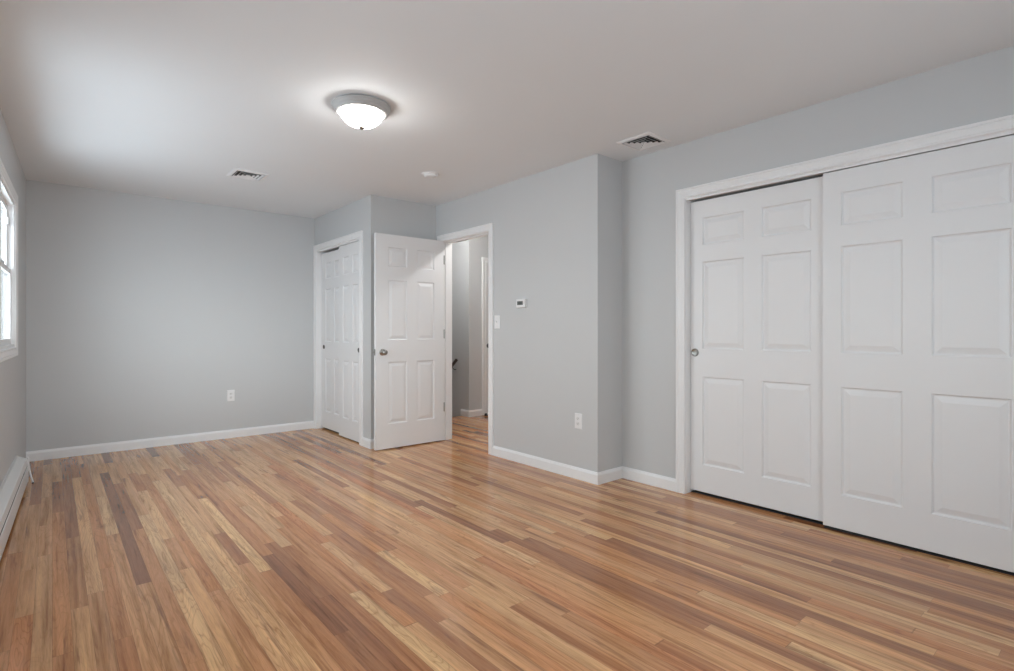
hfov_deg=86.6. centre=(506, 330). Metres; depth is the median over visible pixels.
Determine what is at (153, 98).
ceiling
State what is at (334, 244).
trim
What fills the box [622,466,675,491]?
baseboard
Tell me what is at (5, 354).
trim
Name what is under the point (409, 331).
door
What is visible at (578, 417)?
wall outlet
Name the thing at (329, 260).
door
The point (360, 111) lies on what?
ceiling light
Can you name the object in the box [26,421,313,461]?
baseboard
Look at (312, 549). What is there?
floor
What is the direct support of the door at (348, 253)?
in the wall at (365, 214)
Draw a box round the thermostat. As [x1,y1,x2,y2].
[516,299,526,307]
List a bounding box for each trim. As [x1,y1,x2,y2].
[0,158,17,361]
[0,173,0,350]
[313,230,362,445]
[482,257,487,414]
[676,114,1013,575]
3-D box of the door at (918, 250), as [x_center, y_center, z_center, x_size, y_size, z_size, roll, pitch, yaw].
[2.130,0.106,2.747,0.034,2.017,0.934,0,0,-40]
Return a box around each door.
[321,249,338,431]
[339,241,358,441]
[373,233,444,449]
[486,263,487,412]
[690,176,822,521]
[823,135,1013,572]
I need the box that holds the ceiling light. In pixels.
[331,94,390,129]
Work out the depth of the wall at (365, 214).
5.26 m
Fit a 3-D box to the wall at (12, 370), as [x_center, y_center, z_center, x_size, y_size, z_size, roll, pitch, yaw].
[-2.021,-0.086,1.830,0.160,2.440,7.120,0,0,-38]
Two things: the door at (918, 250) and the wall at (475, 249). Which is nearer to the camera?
the door at (918, 250)
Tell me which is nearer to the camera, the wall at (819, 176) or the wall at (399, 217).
the wall at (819, 176)
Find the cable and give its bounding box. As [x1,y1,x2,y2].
[27,457,33,483]
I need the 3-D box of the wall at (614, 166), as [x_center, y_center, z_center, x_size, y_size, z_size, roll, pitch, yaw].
[1.744,-0.086,4.957,2.677,2.440,0.120,0,0,-40]
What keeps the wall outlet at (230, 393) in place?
attached to the wall at (143, 312)
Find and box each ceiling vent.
[226,168,269,181]
[616,132,671,150]
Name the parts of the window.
pane, sash, pane, sash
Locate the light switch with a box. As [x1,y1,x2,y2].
[494,315,499,328]
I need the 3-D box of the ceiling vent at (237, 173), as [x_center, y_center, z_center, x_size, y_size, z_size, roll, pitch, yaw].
[-2.169,-1.300,4.506,0.270,0.010,0.270,0,0,-40]
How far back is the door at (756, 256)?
3.41 m
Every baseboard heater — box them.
[0,455,27,559]
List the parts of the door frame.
casing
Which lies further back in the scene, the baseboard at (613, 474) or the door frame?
the door frame
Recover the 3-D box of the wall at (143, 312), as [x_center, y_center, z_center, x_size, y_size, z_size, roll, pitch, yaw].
[-3.269,-0.086,5.483,2.832,2.440,0.120,0,0,-40]
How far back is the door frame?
5.35 m
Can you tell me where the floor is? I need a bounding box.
[0,415,1013,670]
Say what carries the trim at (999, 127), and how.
attached to the wall at (980, 88)
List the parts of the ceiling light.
lamp shade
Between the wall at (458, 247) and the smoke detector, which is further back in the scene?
the wall at (458, 247)
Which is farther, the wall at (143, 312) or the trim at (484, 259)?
the trim at (484, 259)
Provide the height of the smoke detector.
0.034 m
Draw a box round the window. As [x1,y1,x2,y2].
[1,179,13,349]
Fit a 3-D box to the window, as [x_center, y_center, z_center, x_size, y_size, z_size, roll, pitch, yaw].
[-3.238,-0.394,3.388,0.131,1.015,0.975,0,0,-38]
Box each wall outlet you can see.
[227,390,234,400]
[575,413,581,428]
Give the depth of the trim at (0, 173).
3.04 m
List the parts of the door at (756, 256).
flush pull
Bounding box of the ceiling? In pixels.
[0,0,1013,218]
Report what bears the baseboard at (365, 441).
attached to the wall at (365, 214)
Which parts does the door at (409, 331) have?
knob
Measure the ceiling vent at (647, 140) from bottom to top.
0.010 m
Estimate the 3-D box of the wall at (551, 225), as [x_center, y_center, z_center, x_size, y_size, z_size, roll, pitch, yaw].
[0.007,-0.086,4.845,0.120,2.440,2.191,0,0,-40]
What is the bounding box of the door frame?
[437,223,493,454]
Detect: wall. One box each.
[0,108,25,485]
[26,180,314,451]
[315,195,381,439]
[382,197,435,239]
[436,154,607,471]
[452,241,463,416]
[464,236,487,409]
[608,157,621,469]
[622,46,1013,478]
[695,176,821,201]
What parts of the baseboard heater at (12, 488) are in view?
panel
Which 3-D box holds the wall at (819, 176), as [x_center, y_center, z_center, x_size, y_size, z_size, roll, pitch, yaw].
[2.337,-0.086,3.186,0.717,2.440,3.350,0,0,-40]
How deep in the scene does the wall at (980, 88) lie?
3.71 m
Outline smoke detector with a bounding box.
[422,171,438,178]
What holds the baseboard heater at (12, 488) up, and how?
attached to the wall at (12, 370)
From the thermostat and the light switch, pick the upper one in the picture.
the thermostat
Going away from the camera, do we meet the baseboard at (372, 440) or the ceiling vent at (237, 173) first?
the ceiling vent at (237, 173)
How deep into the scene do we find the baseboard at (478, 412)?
7.12 m
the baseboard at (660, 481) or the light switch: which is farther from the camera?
the light switch
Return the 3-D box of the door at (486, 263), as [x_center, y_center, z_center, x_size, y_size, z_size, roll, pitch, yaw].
[0.015,0.107,7.480,0.756,2.030,0.101,0,0,-40]
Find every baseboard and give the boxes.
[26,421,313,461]
[362,437,370,448]
[370,439,373,448]
[460,409,481,416]
[492,445,597,484]
[598,466,622,484]
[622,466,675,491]

